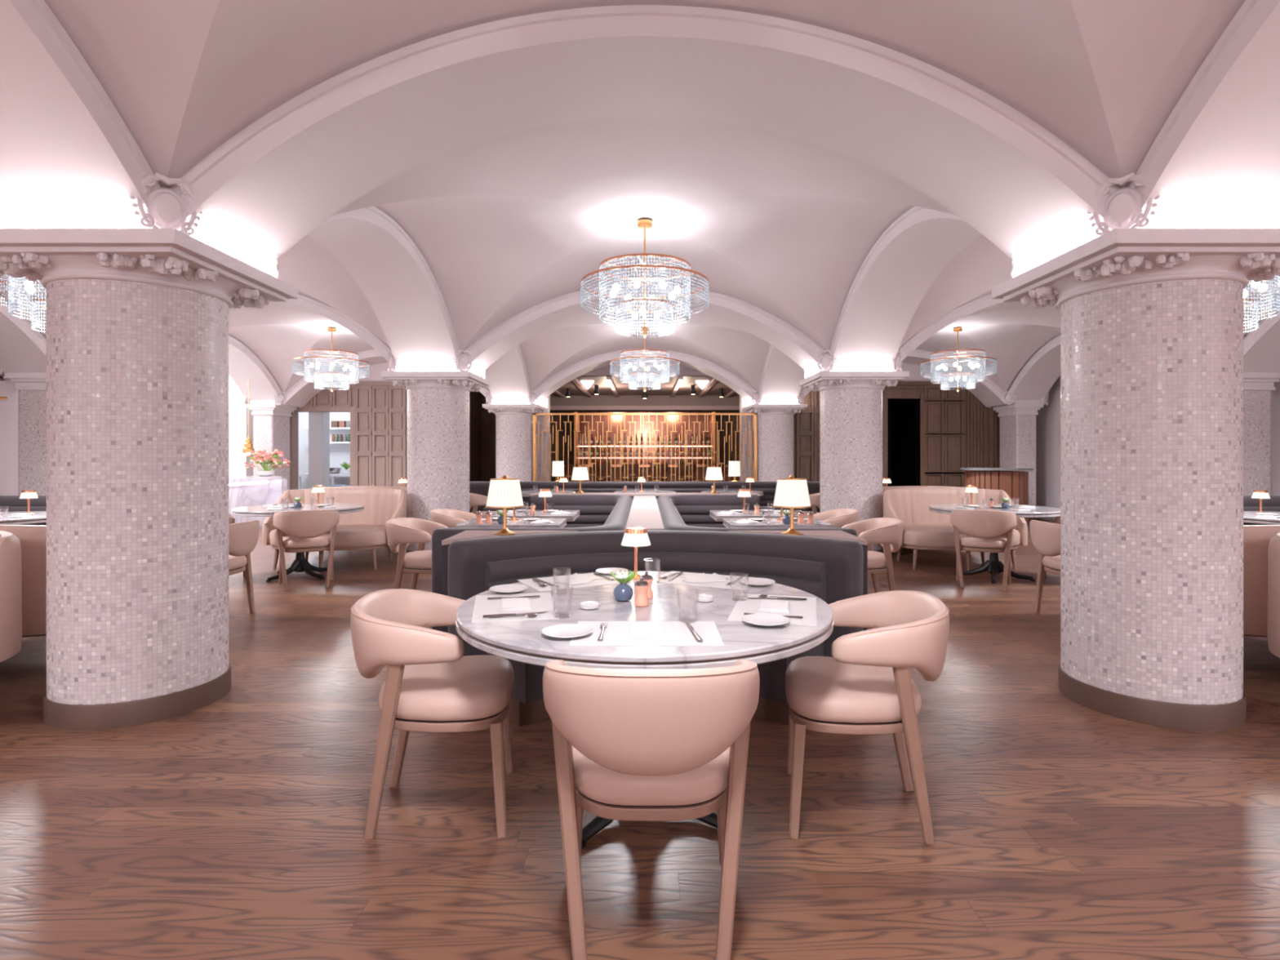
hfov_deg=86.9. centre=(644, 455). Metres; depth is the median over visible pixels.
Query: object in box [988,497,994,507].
pepper mill
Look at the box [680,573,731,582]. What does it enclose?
napkin
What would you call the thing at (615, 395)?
ceiling
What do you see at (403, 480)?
table lamp
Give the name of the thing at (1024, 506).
napkin
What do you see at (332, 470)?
mixing bowl
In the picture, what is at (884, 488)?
loveseat
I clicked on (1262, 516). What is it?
folded napkin
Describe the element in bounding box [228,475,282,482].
countertop
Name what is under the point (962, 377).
lampshade
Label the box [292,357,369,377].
curtain
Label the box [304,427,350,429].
wall shelf
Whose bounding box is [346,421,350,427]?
storage box
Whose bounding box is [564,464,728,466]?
countertop
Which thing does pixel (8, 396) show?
wall
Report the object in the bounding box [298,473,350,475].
countertop
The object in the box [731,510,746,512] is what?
plate
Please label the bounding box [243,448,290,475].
flower arrangement
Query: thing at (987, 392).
trim
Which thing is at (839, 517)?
dining chair
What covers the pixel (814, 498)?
dining chair
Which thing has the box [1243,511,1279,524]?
round table
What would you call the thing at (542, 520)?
napkin
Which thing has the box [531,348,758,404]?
trim
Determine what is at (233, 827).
floor
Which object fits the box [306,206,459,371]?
trim
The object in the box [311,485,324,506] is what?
table lamp
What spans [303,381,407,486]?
wall
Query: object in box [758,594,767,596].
bowl
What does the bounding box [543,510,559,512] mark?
plate
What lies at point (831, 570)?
banquette
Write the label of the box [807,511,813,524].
pepper mill
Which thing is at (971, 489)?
table lamp
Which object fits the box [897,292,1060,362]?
trim
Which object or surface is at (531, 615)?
bowl
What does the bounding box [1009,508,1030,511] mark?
folded napkin
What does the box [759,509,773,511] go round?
plate
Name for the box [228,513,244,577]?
dining chair
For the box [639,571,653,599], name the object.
pepper mill
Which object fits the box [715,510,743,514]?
napkin
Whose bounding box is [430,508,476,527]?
dining chair
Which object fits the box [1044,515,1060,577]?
dining chair
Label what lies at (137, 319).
column
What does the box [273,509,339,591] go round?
dining chair
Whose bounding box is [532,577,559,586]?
knife
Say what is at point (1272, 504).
banquette
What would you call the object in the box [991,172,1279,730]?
column
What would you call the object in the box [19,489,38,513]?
table lamp
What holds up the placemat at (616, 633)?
on the round table at (524, 642)
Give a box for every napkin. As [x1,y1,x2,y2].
[6,515,31,518]
[262,504,275,506]
[265,508,284,511]
[266,503,288,507]
[322,506,335,508]
[499,597,530,611]
[527,519,554,524]
[536,520,551,523]
[547,510,572,514]
[547,573,604,584]
[627,622,664,639]
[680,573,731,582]
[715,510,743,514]
[732,519,762,524]
[758,599,791,613]
[955,506,974,509]
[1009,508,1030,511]
[1010,504,1034,508]
[1256,515,1279,518]
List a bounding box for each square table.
[455,518,566,527]
[491,510,579,521]
[709,510,798,521]
[723,518,833,527]
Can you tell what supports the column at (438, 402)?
on the floor
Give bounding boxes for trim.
[0,293,46,373]
[228,292,392,362]
[228,333,282,404]
[282,349,489,407]
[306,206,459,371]
[461,282,828,375]
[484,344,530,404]
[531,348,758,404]
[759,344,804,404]
[800,349,1007,407]
[829,206,982,371]
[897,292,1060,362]
[1007,333,1060,404]
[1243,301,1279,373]
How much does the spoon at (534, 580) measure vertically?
0.010 m
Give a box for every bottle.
[578,433,581,444]
[590,433,592,444]
[590,445,592,456]
[595,445,598,456]
[607,435,610,444]
[623,433,626,444]
[629,448,632,456]
[634,433,637,444]
[635,445,638,456]
[640,433,643,444]
[657,433,659,444]
[657,445,659,456]
[662,445,664,456]
[674,433,677,444]
[706,435,710,444]
[707,445,711,456]
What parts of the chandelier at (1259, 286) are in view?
bulb, ring frame, bulb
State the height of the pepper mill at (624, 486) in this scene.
0.103 m
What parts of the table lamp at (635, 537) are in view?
lamp shade, stem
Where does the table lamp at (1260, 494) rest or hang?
on the round table at (1250, 517)
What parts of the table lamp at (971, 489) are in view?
stem, lamp shade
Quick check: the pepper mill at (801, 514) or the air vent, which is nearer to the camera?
the pepper mill at (801, 514)
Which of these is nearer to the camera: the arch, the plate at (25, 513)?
the arch
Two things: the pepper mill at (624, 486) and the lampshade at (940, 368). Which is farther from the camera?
the lampshade at (940, 368)
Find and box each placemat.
[471,592,559,623]
[516,572,636,591]
[568,621,724,645]
[653,570,756,590]
[727,593,817,626]
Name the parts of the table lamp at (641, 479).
lamp shade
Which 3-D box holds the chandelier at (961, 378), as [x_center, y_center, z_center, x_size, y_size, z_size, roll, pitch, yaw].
[5.250,-1.610,11.340,1.168,1.060,1.168,0,0,6]
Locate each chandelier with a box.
[0,274,46,333]
[292,327,369,391]
[580,219,708,337]
[609,327,679,391]
[920,327,996,391]
[1243,275,1279,332]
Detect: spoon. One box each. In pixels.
[488,613,537,617]
[532,578,546,586]
[659,572,678,578]
[758,594,789,597]
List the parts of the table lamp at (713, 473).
lamp shade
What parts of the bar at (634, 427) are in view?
post, post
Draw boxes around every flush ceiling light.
[580,379,594,389]
[695,379,709,389]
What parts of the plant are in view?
pot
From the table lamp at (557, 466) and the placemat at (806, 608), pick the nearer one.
the placemat at (806, 608)
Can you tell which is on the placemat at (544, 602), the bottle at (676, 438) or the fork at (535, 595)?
the fork at (535, 595)
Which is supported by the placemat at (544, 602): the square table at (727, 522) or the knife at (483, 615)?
the knife at (483, 615)
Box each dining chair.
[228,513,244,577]
[228,520,259,613]
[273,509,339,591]
[350,588,514,839]
[386,517,447,589]
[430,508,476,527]
[469,493,496,518]
[542,659,759,959]
[785,590,949,844]
[793,493,819,518]
[813,508,859,527]
[841,517,903,592]
[950,509,1016,591]
[1029,520,1060,613]
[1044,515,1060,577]
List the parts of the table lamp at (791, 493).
lamp shade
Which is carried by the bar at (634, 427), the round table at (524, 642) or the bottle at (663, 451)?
the bottle at (663, 451)
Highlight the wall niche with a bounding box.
[228,374,253,476]
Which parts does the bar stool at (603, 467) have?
backrest, seat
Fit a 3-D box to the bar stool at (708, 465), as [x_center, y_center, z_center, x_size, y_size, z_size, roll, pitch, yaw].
[1.750,0.751,16.744,0.449,1.101,0.443,0,0,0]
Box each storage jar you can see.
[331,434,335,441]
[335,434,338,441]
[339,434,342,441]
[343,434,346,441]
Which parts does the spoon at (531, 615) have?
handle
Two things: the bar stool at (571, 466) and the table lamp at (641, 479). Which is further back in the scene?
the bar stool at (571, 466)
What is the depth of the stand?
12.05 m
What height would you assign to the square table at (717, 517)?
0.750 m
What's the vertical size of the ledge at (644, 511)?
0.868 m
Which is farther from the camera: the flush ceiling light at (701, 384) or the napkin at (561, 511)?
the flush ceiling light at (701, 384)
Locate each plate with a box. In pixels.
[12,512,33,515]
[315,504,330,506]
[488,584,528,593]
[515,509,530,511]
[523,517,542,520]
[541,623,592,638]
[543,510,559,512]
[595,567,628,574]
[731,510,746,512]
[738,577,775,586]
[741,613,790,626]
[747,517,765,520]
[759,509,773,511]
[964,505,978,507]
[1256,512,1277,515]
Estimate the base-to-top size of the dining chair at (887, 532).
0.782 m
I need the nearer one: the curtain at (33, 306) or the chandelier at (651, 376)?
the curtain at (33, 306)
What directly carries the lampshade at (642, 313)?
hanging from the chandelier at (655, 302)
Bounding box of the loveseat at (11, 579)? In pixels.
[0,530,22,662]
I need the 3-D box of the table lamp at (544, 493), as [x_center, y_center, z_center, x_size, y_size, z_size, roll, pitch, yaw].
[-0.980,0.438,6.660,0.134,0.224,0.134,0,0,-41]
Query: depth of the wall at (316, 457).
17.42 m
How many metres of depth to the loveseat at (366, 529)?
8.29 m
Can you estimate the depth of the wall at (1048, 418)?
13.54 m
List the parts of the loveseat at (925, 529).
leg, leg, rail, seat, leg, leg, leg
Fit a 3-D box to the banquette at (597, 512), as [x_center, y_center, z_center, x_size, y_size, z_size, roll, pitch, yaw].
[-0.689,0.865,5.775,1.134,0.870,3.646,0,0,0]
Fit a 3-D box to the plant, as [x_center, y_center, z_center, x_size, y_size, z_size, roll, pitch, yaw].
[-7.489,0.291,16.936,0.251,0.297,0.288,0,0,0]
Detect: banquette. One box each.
[0,495,46,524]
[431,494,632,631]
[447,529,863,726]
[469,481,819,512]
[656,494,857,536]
[1243,495,1279,524]
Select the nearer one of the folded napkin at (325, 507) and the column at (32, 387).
the folded napkin at (325, 507)
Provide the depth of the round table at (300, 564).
7.21 m
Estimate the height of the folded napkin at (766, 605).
0.015 m
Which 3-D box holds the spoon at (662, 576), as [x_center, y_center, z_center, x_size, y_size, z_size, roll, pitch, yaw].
[0.116,0.543,3.081,0.036,0.010,0.163,0,0,31]
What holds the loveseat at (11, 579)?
on the floor
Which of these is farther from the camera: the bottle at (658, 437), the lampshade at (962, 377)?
the bottle at (658, 437)
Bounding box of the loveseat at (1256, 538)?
[1243,524,1279,637]
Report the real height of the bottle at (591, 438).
0.315 m
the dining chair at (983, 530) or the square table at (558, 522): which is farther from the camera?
the dining chair at (983, 530)
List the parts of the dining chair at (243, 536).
seat rail, seat, backrest, leg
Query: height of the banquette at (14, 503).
0.870 m
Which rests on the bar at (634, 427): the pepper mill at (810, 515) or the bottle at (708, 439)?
the bottle at (708, 439)
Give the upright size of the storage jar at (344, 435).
0.190 m
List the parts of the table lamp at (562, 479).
lamp shade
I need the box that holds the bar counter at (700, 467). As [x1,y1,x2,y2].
[558,464,731,481]
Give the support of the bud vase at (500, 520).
on the square table at (558, 522)
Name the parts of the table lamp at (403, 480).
lamp shade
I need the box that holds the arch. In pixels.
[168,4,1119,270]
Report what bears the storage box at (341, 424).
on the wall shelf at (304, 428)
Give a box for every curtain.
[0,274,46,312]
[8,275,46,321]
[31,301,46,333]
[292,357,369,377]
[303,350,359,383]
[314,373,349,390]
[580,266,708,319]
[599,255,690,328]
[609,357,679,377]
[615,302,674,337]
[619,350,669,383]
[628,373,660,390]
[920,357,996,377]
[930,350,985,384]
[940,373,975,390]
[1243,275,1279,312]
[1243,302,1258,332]
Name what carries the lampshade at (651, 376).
hanging from the chandelier at (651, 376)
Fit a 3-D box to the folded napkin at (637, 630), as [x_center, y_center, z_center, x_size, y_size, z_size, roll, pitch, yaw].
[0.005,0.541,2.100,0.110,0.015,0.150,0,0,0]
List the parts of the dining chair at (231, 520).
backrest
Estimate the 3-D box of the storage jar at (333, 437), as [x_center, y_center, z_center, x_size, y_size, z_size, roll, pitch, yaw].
[-7.920,-0.455,17.200,0.080,0.190,0.078,0,0,0]
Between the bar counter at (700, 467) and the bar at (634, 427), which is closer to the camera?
the bar counter at (700, 467)
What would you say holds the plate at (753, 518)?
on the square table at (727, 522)
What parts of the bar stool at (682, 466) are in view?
seat, backrest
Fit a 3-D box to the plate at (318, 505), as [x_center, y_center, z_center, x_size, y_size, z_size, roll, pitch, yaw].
[-3.519,0.542,7.378,0.156,0.016,0.156,0,0,0]
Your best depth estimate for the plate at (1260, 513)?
6.27 m
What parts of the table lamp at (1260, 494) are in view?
stem, lamp shade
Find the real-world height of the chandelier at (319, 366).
1.060 m
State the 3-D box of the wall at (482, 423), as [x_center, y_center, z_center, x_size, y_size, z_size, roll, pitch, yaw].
[-3.300,-0.150,15.785,1.800,2.900,2.630,0,0,0]
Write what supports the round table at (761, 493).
on the floor
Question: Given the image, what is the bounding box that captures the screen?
[531,413,756,481]
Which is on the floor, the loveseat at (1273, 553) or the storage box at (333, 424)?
the loveseat at (1273, 553)
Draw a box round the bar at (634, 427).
[573,411,715,464]
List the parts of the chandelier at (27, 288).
ring frame, bulb, bulb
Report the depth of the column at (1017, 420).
13.48 m
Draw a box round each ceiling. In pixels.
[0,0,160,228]
[0,0,1279,391]
[550,361,739,411]
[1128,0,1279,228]
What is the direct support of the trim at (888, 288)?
attached to the ceiling at (784, 226)
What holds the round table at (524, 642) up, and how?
on the floor
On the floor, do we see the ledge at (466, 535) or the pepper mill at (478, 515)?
the ledge at (466, 535)
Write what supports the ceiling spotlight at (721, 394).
attached to the ceiling at (615, 395)
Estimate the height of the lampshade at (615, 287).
0.463 m
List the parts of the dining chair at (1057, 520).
backrest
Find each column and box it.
[0,171,297,730]
[0,368,46,495]
[240,391,301,489]
[380,349,490,553]
[482,390,544,481]
[745,390,807,481]
[799,349,909,553]
[988,391,1048,521]
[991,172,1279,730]
[1243,373,1279,495]
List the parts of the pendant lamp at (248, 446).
lamp shade, cord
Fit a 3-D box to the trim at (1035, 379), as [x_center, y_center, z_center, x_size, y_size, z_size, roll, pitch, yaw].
[7.600,-1.635,11.340,0.712,1.210,4.731,0,0,0]
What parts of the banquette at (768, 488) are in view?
seat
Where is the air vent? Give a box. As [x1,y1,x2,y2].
[0,371,4,380]
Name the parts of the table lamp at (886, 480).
lamp shade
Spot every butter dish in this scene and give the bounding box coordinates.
[578,600,599,609]
[693,594,714,602]
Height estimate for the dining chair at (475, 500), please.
0.782 m
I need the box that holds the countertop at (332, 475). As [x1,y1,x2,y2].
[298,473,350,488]
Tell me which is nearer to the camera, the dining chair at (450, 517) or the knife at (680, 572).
the knife at (680, 572)
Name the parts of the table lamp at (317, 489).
stem, lamp shade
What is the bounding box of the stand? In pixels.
[960,467,1033,524]
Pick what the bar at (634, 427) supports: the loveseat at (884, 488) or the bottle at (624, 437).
the bottle at (624, 437)
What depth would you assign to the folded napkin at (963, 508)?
7.01 m
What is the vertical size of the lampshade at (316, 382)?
0.231 m
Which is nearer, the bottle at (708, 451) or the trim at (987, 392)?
the trim at (987, 392)
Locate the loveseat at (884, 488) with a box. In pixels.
[882,485,966,517]
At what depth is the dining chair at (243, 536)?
5.39 m
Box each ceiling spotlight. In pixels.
[565,388,570,397]
[593,384,599,394]
[642,391,647,398]
[689,384,695,394]
[718,388,724,397]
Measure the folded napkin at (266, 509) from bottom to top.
0.015 m
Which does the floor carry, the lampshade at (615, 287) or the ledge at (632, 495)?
the ledge at (632, 495)
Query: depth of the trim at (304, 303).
8.38 m
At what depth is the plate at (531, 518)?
5.75 m
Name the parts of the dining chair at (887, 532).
backrest, leg, seat, seat rail, leg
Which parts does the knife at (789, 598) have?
blade, handle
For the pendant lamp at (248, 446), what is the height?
1.556 m
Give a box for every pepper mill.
[475,511,482,524]
[484,510,492,523]
[529,502,535,514]
[555,484,558,492]
[623,484,626,492]
[634,577,648,607]
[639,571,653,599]
[754,502,759,514]
[797,510,804,523]
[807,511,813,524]
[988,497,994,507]
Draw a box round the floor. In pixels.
[0,518,1279,959]
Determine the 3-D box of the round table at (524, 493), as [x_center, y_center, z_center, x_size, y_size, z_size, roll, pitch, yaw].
[-1.550,0.925,10.450,0.960,0.750,0.960,0,0,-43]
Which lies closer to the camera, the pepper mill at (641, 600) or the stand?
the pepper mill at (641, 600)
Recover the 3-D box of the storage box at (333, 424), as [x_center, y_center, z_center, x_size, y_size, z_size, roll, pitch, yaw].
[-7.860,-0.805,17.200,0.170,0.170,0.200,0,0,0]
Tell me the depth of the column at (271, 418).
13.48 m
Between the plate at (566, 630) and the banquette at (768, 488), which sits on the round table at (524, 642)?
the plate at (566, 630)
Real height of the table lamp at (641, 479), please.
0.224 m
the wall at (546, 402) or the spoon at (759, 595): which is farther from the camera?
the wall at (546, 402)
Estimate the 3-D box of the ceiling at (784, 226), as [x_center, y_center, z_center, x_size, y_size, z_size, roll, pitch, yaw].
[0.000,-1.825,3.575,17.200,1.150,21.550,0,0,0]
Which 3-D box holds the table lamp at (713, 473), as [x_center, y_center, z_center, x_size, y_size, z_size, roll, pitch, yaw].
[0.800,0.270,7.800,0.208,0.325,0.208,0,0,43]
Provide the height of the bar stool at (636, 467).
1.101 m
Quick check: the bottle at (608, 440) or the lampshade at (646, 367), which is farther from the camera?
the bottle at (608, 440)
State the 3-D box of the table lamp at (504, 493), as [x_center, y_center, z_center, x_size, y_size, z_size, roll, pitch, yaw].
[-0.775,0.270,3.745,0.208,0.325,0.208,0,0,-21]
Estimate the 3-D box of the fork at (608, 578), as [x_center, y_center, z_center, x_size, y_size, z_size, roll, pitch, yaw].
[-0.182,0.544,3.049,0.021,0.006,0.198,0,0,-30]
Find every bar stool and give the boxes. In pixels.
[564,464,582,481]
[593,464,610,481]
[621,464,639,481]
[649,464,667,481]
[678,464,696,481]
[706,464,724,481]
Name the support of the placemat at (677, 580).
on the round table at (524, 642)
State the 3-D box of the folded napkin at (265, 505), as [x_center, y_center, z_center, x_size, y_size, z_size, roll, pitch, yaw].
[-4.114,0.542,7.413,0.110,0.015,0.150,0,0,-17]
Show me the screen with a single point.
(754, 415)
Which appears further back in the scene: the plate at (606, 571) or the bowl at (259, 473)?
the bowl at (259, 473)
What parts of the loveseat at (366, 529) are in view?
leg, leg, leg, seat, rail, leg, leg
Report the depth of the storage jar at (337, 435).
17.17 m
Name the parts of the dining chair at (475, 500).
leg, backrest, seat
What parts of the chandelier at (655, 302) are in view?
bulb, bulb, ring frame, stem, bulb, bulb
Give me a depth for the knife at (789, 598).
2.57 m
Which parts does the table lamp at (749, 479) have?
lamp shade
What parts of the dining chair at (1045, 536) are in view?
leg, backrest, seat, seat rail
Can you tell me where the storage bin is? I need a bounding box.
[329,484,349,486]
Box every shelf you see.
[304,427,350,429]
[304,441,350,443]
[576,444,713,445]
[576,456,713,457]
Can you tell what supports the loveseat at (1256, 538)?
on the floor
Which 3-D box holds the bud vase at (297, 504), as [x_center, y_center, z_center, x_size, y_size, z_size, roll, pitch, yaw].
[-3.688,0.492,7.189,0.097,0.116,0.095,0,0,33]
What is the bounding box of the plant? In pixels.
[340,462,350,473]
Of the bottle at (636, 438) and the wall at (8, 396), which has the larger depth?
the bottle at (636, 438)
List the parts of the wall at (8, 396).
brass rail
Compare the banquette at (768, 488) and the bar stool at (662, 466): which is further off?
the bar stool at (662, 466)
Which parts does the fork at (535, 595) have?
handle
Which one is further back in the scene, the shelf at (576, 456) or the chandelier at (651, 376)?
the shelf at (576, 456)
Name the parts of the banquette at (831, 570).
seat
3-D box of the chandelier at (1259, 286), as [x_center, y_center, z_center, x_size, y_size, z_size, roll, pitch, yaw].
[5.250,-1.610,6.180,1.168,1.060,1.168,0,0,34]
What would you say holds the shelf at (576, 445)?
attached to the bar at (634, 427)
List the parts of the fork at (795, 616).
handle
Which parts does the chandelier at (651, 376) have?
stem, ring frame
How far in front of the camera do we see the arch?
3.40 m
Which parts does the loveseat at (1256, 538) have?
rail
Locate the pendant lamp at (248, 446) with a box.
[242,380,254,454]
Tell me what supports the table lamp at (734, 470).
on the ledge
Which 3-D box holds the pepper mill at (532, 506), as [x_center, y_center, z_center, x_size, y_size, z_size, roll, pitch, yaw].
[-1.060,0.498,6.390,0.054,0.103,0.054,0,0,0]
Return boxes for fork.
[487,595,539,599]
[593,573,616,580]
[597,622,607,640]
[725,577,743,585]
[743,613,803,617]
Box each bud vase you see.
[293,497,303,507]
[496,509,509,524]
[609,569,638,601]
[782,510,790,524]
[1000,497,1010,508]
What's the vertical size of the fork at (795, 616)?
0.006 m
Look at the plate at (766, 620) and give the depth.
2.23 m
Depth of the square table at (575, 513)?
6.25 m
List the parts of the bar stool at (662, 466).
backrest, seat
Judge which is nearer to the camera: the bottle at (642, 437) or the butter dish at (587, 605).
the butter dish at (587, 605)
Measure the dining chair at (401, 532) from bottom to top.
0.782 m
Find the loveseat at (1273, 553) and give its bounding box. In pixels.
[1267,532,1279,657]
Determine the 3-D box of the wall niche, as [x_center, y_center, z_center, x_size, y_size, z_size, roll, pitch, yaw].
[-8.800,-0.500,11.650,1.200,3.600,5.300,0,0,0]
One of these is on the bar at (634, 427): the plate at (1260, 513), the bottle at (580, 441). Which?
the bottle at (580, 441)
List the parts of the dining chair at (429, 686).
leg, backrest, leg, seat, seat rail, leg, leg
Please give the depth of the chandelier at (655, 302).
5.94 m
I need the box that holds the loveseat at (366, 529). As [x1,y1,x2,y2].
[262,487,406,569]
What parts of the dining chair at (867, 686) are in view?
leg, leg, seat, seat rail, backrest, leg, leg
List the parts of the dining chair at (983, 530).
leg, leg, seat rail, seat, backrest, leg, leg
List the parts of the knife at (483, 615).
handle, blade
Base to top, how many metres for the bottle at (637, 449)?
0.335 m
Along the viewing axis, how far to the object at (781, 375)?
13.02 m
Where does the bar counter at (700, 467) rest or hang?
on the floor
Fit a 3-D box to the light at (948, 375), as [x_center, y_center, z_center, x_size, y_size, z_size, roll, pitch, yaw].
[5.250,-1.245,11.340,0.534,0.231,0.533,0,0,-3]
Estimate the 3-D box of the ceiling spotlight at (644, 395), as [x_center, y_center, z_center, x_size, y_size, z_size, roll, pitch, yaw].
[0.000,-1.608,17.600,0.140,0.224,0.136,0,0,0]
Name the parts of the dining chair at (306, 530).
leg, leg, seat, backrest, seat rail, leg, leg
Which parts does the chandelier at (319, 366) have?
ring frame, stem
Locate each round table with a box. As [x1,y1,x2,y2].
[0,511,46,524]
[231,502,364,582]
[455,571,833,848]
[520,489,575,496]
[613,489,675,492]
[701,489,763,495]
[928,503,1060,583]
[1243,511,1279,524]
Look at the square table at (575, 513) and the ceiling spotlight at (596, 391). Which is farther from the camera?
the ceiling spotlight at (596, 391)
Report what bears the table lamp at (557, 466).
on the ledge
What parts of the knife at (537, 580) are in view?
handle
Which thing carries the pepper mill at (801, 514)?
on the square table at (727, 522)
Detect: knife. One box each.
[482,611,547,617]
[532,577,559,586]
[667,571,683,581]
[684,622,702,641]
[746,597,806,599]
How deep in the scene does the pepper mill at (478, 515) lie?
5.45 m
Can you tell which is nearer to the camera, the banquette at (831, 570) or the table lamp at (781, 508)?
the banquette at (831, 570)
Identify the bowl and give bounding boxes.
[256,471,275,475]
[329,467,341,473]
[527,613,537,617]
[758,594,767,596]
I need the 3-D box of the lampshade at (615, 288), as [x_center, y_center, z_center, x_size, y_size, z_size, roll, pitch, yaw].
[0.000,-1.464,6.180,1.168,0.202,1.168,0,0,-21]
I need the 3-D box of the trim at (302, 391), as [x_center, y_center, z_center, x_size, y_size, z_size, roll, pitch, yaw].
[-5.135,-1.635,13.920,4.484,1.210,0.792,0,0,0]
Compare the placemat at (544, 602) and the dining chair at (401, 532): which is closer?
the placemat at (544, 602)
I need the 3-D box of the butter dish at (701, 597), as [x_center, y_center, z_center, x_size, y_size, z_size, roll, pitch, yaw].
[0.225,0.541,2.568,0.076,0.018,0.076,0,0,0]
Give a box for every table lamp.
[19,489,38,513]
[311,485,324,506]
[398,477,407,486]
[485,475,524,535]
[509,507,519,520]
[538,488,551,511]
[551,461,564,481]
[559,476,567,492]
[571,465,589,493]
[621,527,650,579]
[637,476,645,491]
[705,465,723,493]
[728,461,740,481]
[737,488,751,511]
[746,476,754,492]
[773,475,811,535]
[776,507,782,520]
[882,477,891,486]
[964,485,977,505]
[1251,489,1270,514]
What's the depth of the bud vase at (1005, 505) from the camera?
7.07 m
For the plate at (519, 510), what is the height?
0.016 m
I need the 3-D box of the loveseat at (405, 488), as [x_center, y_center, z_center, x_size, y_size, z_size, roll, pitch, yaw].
[-3.660,0.849,9.321,1.571,0.907,0.989,0,0,0]
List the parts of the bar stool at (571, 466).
backrest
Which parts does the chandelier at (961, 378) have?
stem, ring frame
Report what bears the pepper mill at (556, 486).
on the round table at (524, 493)
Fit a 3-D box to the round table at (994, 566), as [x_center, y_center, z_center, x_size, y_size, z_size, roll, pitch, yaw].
[3.730,0.925,7.220,1.279,0.750,1.279,0,0,7]
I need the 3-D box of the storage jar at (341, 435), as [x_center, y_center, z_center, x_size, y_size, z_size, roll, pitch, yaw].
[-7.720,-0.455,17.200,0.080,0.190,0.078,0,0,0]
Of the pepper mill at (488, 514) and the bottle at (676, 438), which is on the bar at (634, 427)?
the bottle at (676, 438)
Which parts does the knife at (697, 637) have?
blade, handle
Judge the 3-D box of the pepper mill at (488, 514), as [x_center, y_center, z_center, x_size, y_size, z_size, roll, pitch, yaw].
[-1.280,0.498,5.540,0.054,0.103,0.054,0,0,0]
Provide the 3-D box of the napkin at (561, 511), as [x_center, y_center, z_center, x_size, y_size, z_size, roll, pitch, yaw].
[-0.810,0.533,6.440,0.210,0.032,0.170,0,0,-17]
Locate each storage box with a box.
[330,421,338,427]
[338,421,346,427]
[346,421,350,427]
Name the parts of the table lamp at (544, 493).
stem, lamp shade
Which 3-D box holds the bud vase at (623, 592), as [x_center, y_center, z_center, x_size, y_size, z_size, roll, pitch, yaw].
[-0.081,0.492,2.565,0.095,0.116,0.097,0,0,-23]
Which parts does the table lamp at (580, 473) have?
lamp shade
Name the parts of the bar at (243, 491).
panel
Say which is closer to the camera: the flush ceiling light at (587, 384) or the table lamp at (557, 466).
the table lamp at (557, 466)
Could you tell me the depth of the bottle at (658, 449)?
19.06 m
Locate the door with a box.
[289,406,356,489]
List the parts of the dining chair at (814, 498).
seat, leg, backrest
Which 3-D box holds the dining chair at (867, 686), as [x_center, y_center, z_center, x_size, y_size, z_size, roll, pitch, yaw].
[0.805,0.913,2.494,0.563,0.782,0.588,0,0,11]
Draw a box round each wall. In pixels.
[0,373,18,495]
[298,411,739,488]
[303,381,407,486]
[335,362,955,481]
[469,391,495,481]
[793,381,999,486]
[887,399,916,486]
[1035,375,1279,520]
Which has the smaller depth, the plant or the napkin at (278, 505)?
the napkin at (278, 505)
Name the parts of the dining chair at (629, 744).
leg, leg, seat, seat rail, backrest, leg, leg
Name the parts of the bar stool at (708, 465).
backrest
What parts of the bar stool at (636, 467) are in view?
seat, backrest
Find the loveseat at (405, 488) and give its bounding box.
[323,485,407,517]
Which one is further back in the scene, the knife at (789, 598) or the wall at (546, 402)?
the wall at (546, 402)
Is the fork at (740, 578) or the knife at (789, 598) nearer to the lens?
the knife at (789, 598)
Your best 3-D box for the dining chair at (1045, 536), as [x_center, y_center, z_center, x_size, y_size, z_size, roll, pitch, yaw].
[3.430,0.913,5.400,0.563,0.782,0.588,0,0,0]
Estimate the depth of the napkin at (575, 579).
2.94 m
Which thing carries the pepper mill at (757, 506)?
on the square table at (717, 517)
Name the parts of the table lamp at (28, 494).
lamp shade, stem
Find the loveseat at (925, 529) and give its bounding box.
[883,487,1027,570]
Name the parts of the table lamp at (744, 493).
lamp shade, stem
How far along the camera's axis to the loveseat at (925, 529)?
8.30 m
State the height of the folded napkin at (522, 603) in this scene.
0.015 m
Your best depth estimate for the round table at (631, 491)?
10.62 m
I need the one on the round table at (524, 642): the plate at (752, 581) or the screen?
the plate at (752, 581)
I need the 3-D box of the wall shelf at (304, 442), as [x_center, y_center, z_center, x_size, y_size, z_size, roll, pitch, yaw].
[-7.800,-0.340,17.230,1.600,0.040,0.260,0,0,0]
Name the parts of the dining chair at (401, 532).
leg, backrest, seat rail, seat, leg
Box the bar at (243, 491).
[228,475,287,526]
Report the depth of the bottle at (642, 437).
19.05 m
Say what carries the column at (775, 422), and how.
on the floor
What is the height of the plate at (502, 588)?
0.016 m
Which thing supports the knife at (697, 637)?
on the placemat at (616, 633)
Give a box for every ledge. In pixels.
[441,530,867,632]
[529,492,759,509]
[625,495,664,529]
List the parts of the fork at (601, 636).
handle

